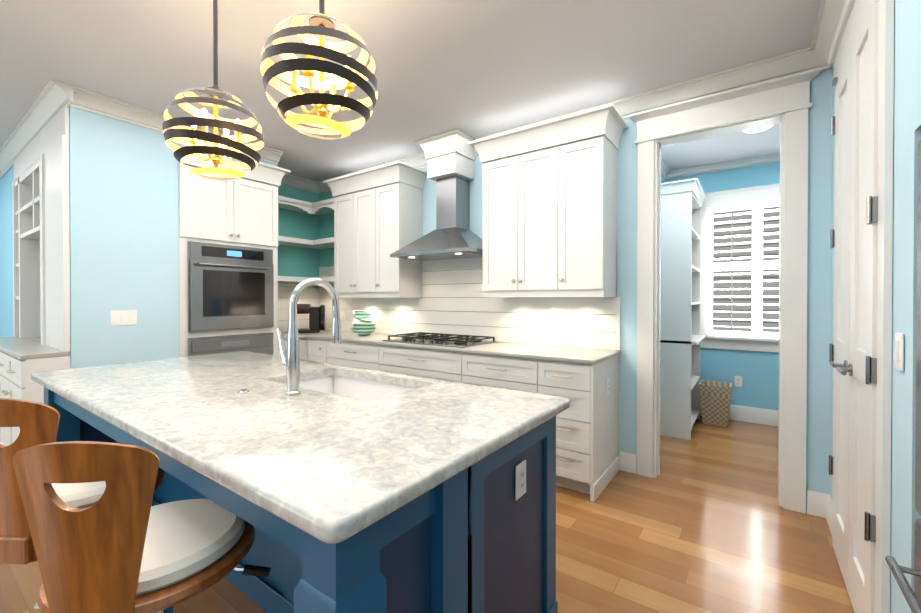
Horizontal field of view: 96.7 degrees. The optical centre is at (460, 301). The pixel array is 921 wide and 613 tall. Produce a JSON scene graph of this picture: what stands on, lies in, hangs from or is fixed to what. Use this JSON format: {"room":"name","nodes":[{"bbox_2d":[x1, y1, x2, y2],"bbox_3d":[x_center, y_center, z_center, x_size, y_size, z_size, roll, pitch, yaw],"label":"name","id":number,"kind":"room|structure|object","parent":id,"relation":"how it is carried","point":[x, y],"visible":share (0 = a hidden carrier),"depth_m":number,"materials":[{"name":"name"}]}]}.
{"room":"kitchen","nodes":[
{"label":"kitchen","id":0,"kind":"room"},
{"bbox_2d":[0,165,13,336],"bbox_3d":[-4.419,-0.116,4.404,2.930,2.780,0.520,0,0,36],"label":"wall","id":1,"kind":"structure","parent":0,"point":[6,260],"depth_m":4.39,"materials":[{"name":"blue paint"}]},
{"bbox_2d":[0,79,79,178],"bbox_3d":[-4.252,-1.447,3.888,3.791,0.110,0.111,0,0,36],"label":"crown molding","id":2,"kind":"structure","parent":1,"relation":"attached to","point":[54,97],"depth_m":3.21,"materials":[{"name":"white paint"}]},
{"bbox_2d":[69,106,286,367],"bbox_3d":[-2.346,-0.114,4.141,0.750,2.780,2.499,0,0,36],"label":"wall","id":3,"kind":"structure","parent":0,"point":[124,209],"depth_m":3.14,"materials":[{"name":"blue paint"}]},
{"bbox_2d":[110,310,136,325],"bbox_3d":[-2.587,0.122,3.148,0.012,0.115,0.164,0,0,36],"label":"light switch","id":4,"kind":"object","parent":3,"relation":"attached to","point":[122,317],"visible":1,"depth_m":3.14,"materials":[{"name":"white plastic"}]},
{"bbox_2d":[72,88,282,164],"bbox_3d":[-2.267,-1.445,3.502,0.110,0.110,1.545,0,0,36],"label":"crown molding","id":5,"kind":"structure","parent":3,"relation":"attached to","point":[90,101],"depth_m":3.14,"materials":[{"name":"white paint"}]},
{"bbox_2d":[277,184,352,320],"bbox_3d":[-1.793,-0.593,4.699,0.760,1.830,0.943,0,0,36],"label":"wall","id":6,"kind":"structure","parent":0,"point":[299,262],"depth_m":5.11,"materials":[{"name":"paint"}]},
{"bbox_2d":[278,283,317,331],"bbox_3d":[-2.104,0.065,4.902,0.013,0.579,0.900,0,0,36],"label":"backsplash","id":7,"kind":"structure","parent":6,"relation":"attached to","point":[309,295],"depth_m":4.95,"materials":[{"name":"white paint"}]},
{"bbox_2d":[281,174,315,191],"bbox_3d":[-2.091,-1.454,4.832,0.110,0.110,0.825,0,0,36],"label":"crown molding","id":8,"kind":"structure","parent":6,"relation":"attached to","point":[288,179],"depth_m":5.00,"materials":[{"name":"white paint"}]},
{"bbox_2d":[278,195,333,282],"bbox_3d":[-1.793,-0.700,4.695,0.750,0.935,0.934,0,0,36],"label":"corner shelves","id":9,"kind":"object","parent":6,"relation":"attached to","point":[322,207],"visible":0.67,"depth_m":4.73,"materials":[{"name":"white paint"}]},
{"bbox_2d":[0,0,820,181],"bbox_3d":[-2.480,-1.516,2.231,10.600,0.050,10.250,0,0,36],"label":"ceiling","id":10,"kind":"structure","parent":0,"point":[476,68],"depth_m":2.49,"materials":[{"name":"paint"}]},
{"bbox_2d":[162,0,263,179],"bbox_3d":[-1.158,-1.039,1.936,0.410,0.898,0.410,0,0,36],"label":"pendant light","id":11,"kind":"object","parent":10,"relation":"hanging from","point":[226,145],"visible":1,"depth_m":1.87,"materials":[{"name":"black metal"}]},
{"bbox_2d":[261,0,377,139],"bbox_3d":[-0.501,-1.048,1.479,0.400,0.874,0.399,0,0,36],"label":"pendant light","id":12,"kind":"object","parent":10,"relation":"hanging from","point":[321,24],"visible":1,"depth_m":1.40,"materials":[{"name":"black metal"}]},
{"bbox_2d":[744,125,772,132],"bbox_3d":[2.527,-1.484,3.480,0.230,0.029,0.230,0,0,36],"label":"recessed light","id":13,"kind":"object","parent":10,"relation":"in","point":[760,129],"visible":0.46,"depth_m":3.49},
{"bbox_2d":[0,415,853,612],"bbox_3d":[-2.480,1.314,2.250,10.600,0.050,10.250,0,0,36],"label":"floor","id":14,"kind":"structure","parent":0,"point":[703,522],"depth_m":2.15,"materials":[{"name":"brown wood"}]},
{"bbox_2d":[0,104,70,445],"bbox_3d":[-3.551,-0.058,3.538,2.004,2.675,0.678,0,0,36],"label":"built-in shelving","id":15,"kind":"object","parent":14,"relation":"on","point":[39,341],"visible":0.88,"depth_m":3.18,"materials":[{"name":"white paint"}]},
{"bbox_2d":[0,398,165,609],"bbox_3d":[-1.298,0.782,1.392,0.462,1.025,0.491,0,0,36],"label":"stool","id":16,"kind":"object","parent":14,"relation":"on","point":[37,423],"visible":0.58,"depth_m":1.18,"materials":[{"name":"brown wood"}]},
{"bbox_2d":[13,441,270,612],"bbox_3d":[-0.781,0.784,1.038,0.474,1.025,0.486,0,0,36],"label":"stool","id":17,"kind":"object","parent":14,"relation":"on","point":[121,545],"visible":0.98,"depth_m":0.83,"materials":[{"name":"brown wood"}]},
{"bbox_2d":[178,143,290,356],"bbox_3d":[-2.304,-0.031,3.999,0.729,2.615,0.964,0,0,36],"label":"tall cabinet","id":18,"kind":"object","parent":14,"relation":"on","point":[228,266],"visible":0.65,"depth_m":3.75,"materials":[{"name":"white paint"}]},
{"bbox_2d":[44,391,557,612],"bbox_3d":[-0.920,0.854,1.912,2.490,0.873,1.107,0,0,36],"label":"kitchen island","id":19,"kind":"object","parent":14,"relation":"on","point":[485,541],"depth_m":1.18,"materials":[{"name":"wood"}]},
{"bbox_2d":[31,351,569,554],"bbox_3d":[-0.926,0.397,1.900,2.550,0.040,1.134,0,0,36],"label":"island countertop","id":20,"kind":"structure","parent":19,"relation":"on","point":[328,469],"depth_m":1.25,"materials":[{"name":"white stone"}]},
{"bbox_2d":[277,278,341,395],"bbox_3d":[-0.648,0.137,1.770,0.124,0.480,0.265,0,0,36],"label":"faucet","id":21,"kind":"object","parent":20,"relation":"on","point":[290,356],"visible":1,"depth_m":1.66,"materials":[{"name":"silver metal"}]},
{"bbox_2d":[279,371,414,398],"bbox_3d":[-0.539,0.522,1.944,0.798,0.234,0.464,0,0,36],"label":"sink","id":22,"kind":"object","parent":20,"relation":"in","point":[357,386],"depth_m":2.22,"materials":[{"name":"white ceramic"}]},
{"bbox_2d":[278,338,597,501],"bbox_3d":[-0.748,0.838,3.595,3.748,0.883,0.342,0,0,36],"label":"base cabinet","id":23,"kind":"object","parent":14,"relation":"on","point":[585,381],"depth_m":2.93,"materials":[{"name":"white paint"}]},
{"bbox_2d":[282,330,620,361],"bbox_3d":[-0.485,0.378,3.957,3.753,0.030,0.638,0,0,36],"label":"countertop","id":24,"kind":"structure","parent":23,"relation":"on","point":[568,354],"depth_m":3.23,"materials":[{"name":"white stone"}]},
{"bbox_2d":[297,304,325,332],"bbox_3d":[-1.765,0.189,4.799,0.345,0.335,0.204,0,0,-14],"label":"coffee maker","id":25,"kind":"object","parent":24,"relation":"on","point":[317,319],"visible":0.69,"depth_m":4.72,"materials":[{"name":"black plastic"}]},
{"bbox_2d":[351,310,375,335],"bbox_3d":[-1.048,0.224,4.421,0.270,0.269,0.270,0,0,36],"label":"bowls","id":26,"kind":"object","parent":24,"relation":"on","point":[366,325],"visible":1,"depth_m":4.36,"materials":[{"name":"green ceramic"}]},
{"bbox_2d":[383,332,496,347],"bbox_3d":[-0.196,0.338,3.740,0.910,0.051,0.530,0,0,36],"label":"cooktop","id":27,"kind":"object","parent":24,"relation":"in","point":[456,340],"visible":1,"depth_m":3.64,"materials":[{"name":"silver metal"}]},
{"bbox_2d":[598,354,619,496],"bbox_3d":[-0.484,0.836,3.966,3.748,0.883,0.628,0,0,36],"label":"panel","id":28,"kind":"object","parent":14,"relation":"on","point":[608,369],"depth_m":2.90,"materials":[{"name":"white paint"}]},
{"bbox_2d":[660,178,706,439],"bbox_3d":[2.228,0.075,4.202,0.432,2.400,0.910,0,0,36],"label":"shelf unit","id":29,"kind":"object","parent":14,"relation":"on","point":[681,338],"visible":0.77,"depth_m":3.87,"materials":[{"name":"white paint"}]},
{"bbox_2d":[699,380,731,427],"bbox_3d":[2.674,1.065,4.289,0.280,0.420,0.280,0,0,36],"label":"basket","id":30,"kind":"object","parent":14,"relation":"on","point":[715,396],"visible":1,"depth_m":4.20,"materials":[{"name":"beige wicker"}]},
{"bbox_2d":[885,139,920,612],"bbox_3d":[1.285,0.419,0.614,0.766,1.760,0.910,0,0,36],"label":"fridge","id":31,"kind":"object","parent":14,"relation":"on","point":[913,599],"visible":0.98,"depth_m":1.13,"materials":[{"name":"silver metal"}]},
{"bbox_2d":[351,69,831,511],"bbox_3d":[0.527,-0.111,3.700,5.940,2.780,0.120,0,0,36],"label":"wall","id":32,"kind":"structure","parent":0,"point":[819,288],"depth_m":2.49,"materials":[{"name":"blue paint"}]},
{"bbox_2d":[315,153,426,192],"bbox_3d":[-1.018,-1.453,4.651,2.070,0.110,0.111,0,0,36],"label":"crown molding","id":33,"kind":"structure","parent":32,"relation":"attached to","point":[418,160],"depth_m":4.31,"materials":[{"name":"white paint"}]},
{"bbox_2d":[323,161,426,297],"bbox_3d":[-0.929,-0.692,4.393,1.170,1.297,0.433,0,0,36],"label":"upper cabinet","id":34,"kind":"object","parent":32,"relation":"attached to","point":[378,215],"visible":0.98,"depth_m":4.20,"materials":[{"name":"white paint"}]},
{"bbox_2d":[390,129,482,260],"bbox_3d":[-0.150,-0.957,3.796,0.910,1.086,0.498,0,0,36],"label":"range hood","id":35,"kind":"object","parent":32,"relation":"attached to","point":[450,156],"visible":0.92,"depth_m":3.77,"materials":[{"name":"silver metal"}]},
{"bbox_2d":[318,245,620,349],"bbox_3d":[-0.307,-0.042,4.206,3.746,0.804,0.023,0,0,36],"label":"backsplash","id":36,"kind":"structure","parent":32,"relation":"attached to","point":[453,300],"depth_m":3.87,"materials":[{"name":"white paint"}]},
{"bbox_2d":[468,103,628,297],"bbox_3d":[0.666,-0.685,3.255,1.170,1.297,0.433,0,0,36],"label":"upper cabinet","id":37,"kind":"object","parent":32,"relation":"attached to","point":[549,208],"visible":1,"depth_m":3.08,"materials":[{"name":"white paint"}]},
{"bbox_2d":[620,451,632,465],"bbox_3d":[1.831,1.197,4.013,0.018,0.160,1.890,0,0,36],"label":"baseboard","id":38,"kind":"structure","parent":32,"relation":"attached to","point":[624,456],"depth_m":3.10,"materials":[{"name":"white paint"}]},
{"bbox_2d":[474,49,803,154],"bbox_3d":[1.078,-1.443,3.155,2.400,0.110,0.110,0,0,36],"label":"crown molding","id":39,"kind":"structure","parent":32,"relation":"attached to","point":[790,63],"depth_m":2.73,"materials":[{"name":"white paint"}]},
{"bbox_2d":[629,67,820,513],"bbox_3d":[1.739,-0.048,2.805,1.067,2.665,0.210,0,0,36],"label":"door frame","id":40,"kind":"structure","parent":32,"relation":"attached to","point":[784,103],"depth_m":2.61,"materials":[{"name":"white paint"}]},
{"bbox_2d":[665,162,779,409],"bbox_3d":[3.234,-0.115,4.287,2.215,2.780,0.120,0,0,36],"label":"wall","id":41,"kind":"structure","parent":0,"point":[758,371],"depth_m":4.36,"materials":[{"name":"teal paint"}]},
{"bbox_2d":[661,157,671,178],"bbox_3d":[1.835,-1.468,3.956,0.070,0.070,1.830,0,0,36],"label":"crown molding","id":42,"kind":"structure","parent":41,"relation":"attached to","point":[666,173],"depth_m":4.61,"materials":[{"name":"white paint"}]},
{"bbox_2d":[672,153,779,177],"bbox_3d":[3.179,-1.470,4.200,1.975,0.070,0.071,0,0,36],"label":"crown molding","id":43,"kind":"structure","parent":41,"relation":"attached to","point":[770,158],"depth_m":4.41,"materials":[{"name":"white paint"}]},
{"bbox_2d":[734,376,741,386],"bbox_3d":[2.982,0.854,4.393,0.072,0.115,0.009,0,0,36],"label":"outlet","id":44,"kind":"object","parent":41,"relation":"attached to","point":[737,381],"visible":1,"depth_m":4.39,"materials":[{"name":"white plastic"}]},
{"bbox_2d":[700,401,777,425],"bbox_3d":[3.194,1.195,4.239,1.975,0.160,0.019,0,0,36],"label":"baseboard","id":45,"kind":"structure","parent":41,"relation":"attached to","point":[738,413],"depth_m":4.31,"materials":[{"name":"white paint"}]},
{"bbox_2d":[700,183,779,351],"bbox_3d":[3.133,-0.345,4.320,1.180,1.720,0.181,0,0,36],"label":"window","id":46,"kind":"structure","parent":41,"relation":"in","point":[756,199],"depth_m":4.39,"materials":[{"name":"white paint"}]},
{"bbox_2d":[830,0,920,612],"bbox_3d":[-0.073,-0.081,-0.859,0.120,2.780,7.999,0,0,36],"label":"wall","id":47,"kind":"structure","parent":0,"point":[905,515],"depth_m":1.20,"materials":[{"name":"blue paint"}]},
{"bbox_2d":[804,0,844,70],"bbox_3d":[0.849,-1.426,0.624,0.111,0.110,4.500,0,0,36],"label":"crown molding","id":48,"kind":"structure","parent":47,"relation":"attached to","point":[829,12],"depth_m":2.23,"materials":[{"name":"white paint"}]},
{"bbox_2d":[823,493,831,534],"bbox_3d":[2.115,1.218,2.336,0.020,0.140,0.270,0,0,36],"label":"baseboard","id":49,"kind":"structure","parent":47,"relation":"attached to","point":[827,501],"depth_m":2.39,"materials":[{"name":"white paint"}]},
{"bbox_2d":[827,0,903,612],"bbox_3d":[1.672,-0.023,1.762,0.081,2.630,1.206,0,0,36],"label":"closet door","id":50,"kind":"structure","parent":47,"relation":"in","point":[861,55],"depth_m":1.62,"materials":[{"name":"white paint"}]},
{"label":"outside","id":51,"kind":"structure","parent":0,"visible":0},
{"bbox_2d":[713,206,779,331],"bbox_3d":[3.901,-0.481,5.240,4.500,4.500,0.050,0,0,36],"label":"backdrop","id":52,"kind":"structure","parent":51,"point":[765,316],"depth_m":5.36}
]}

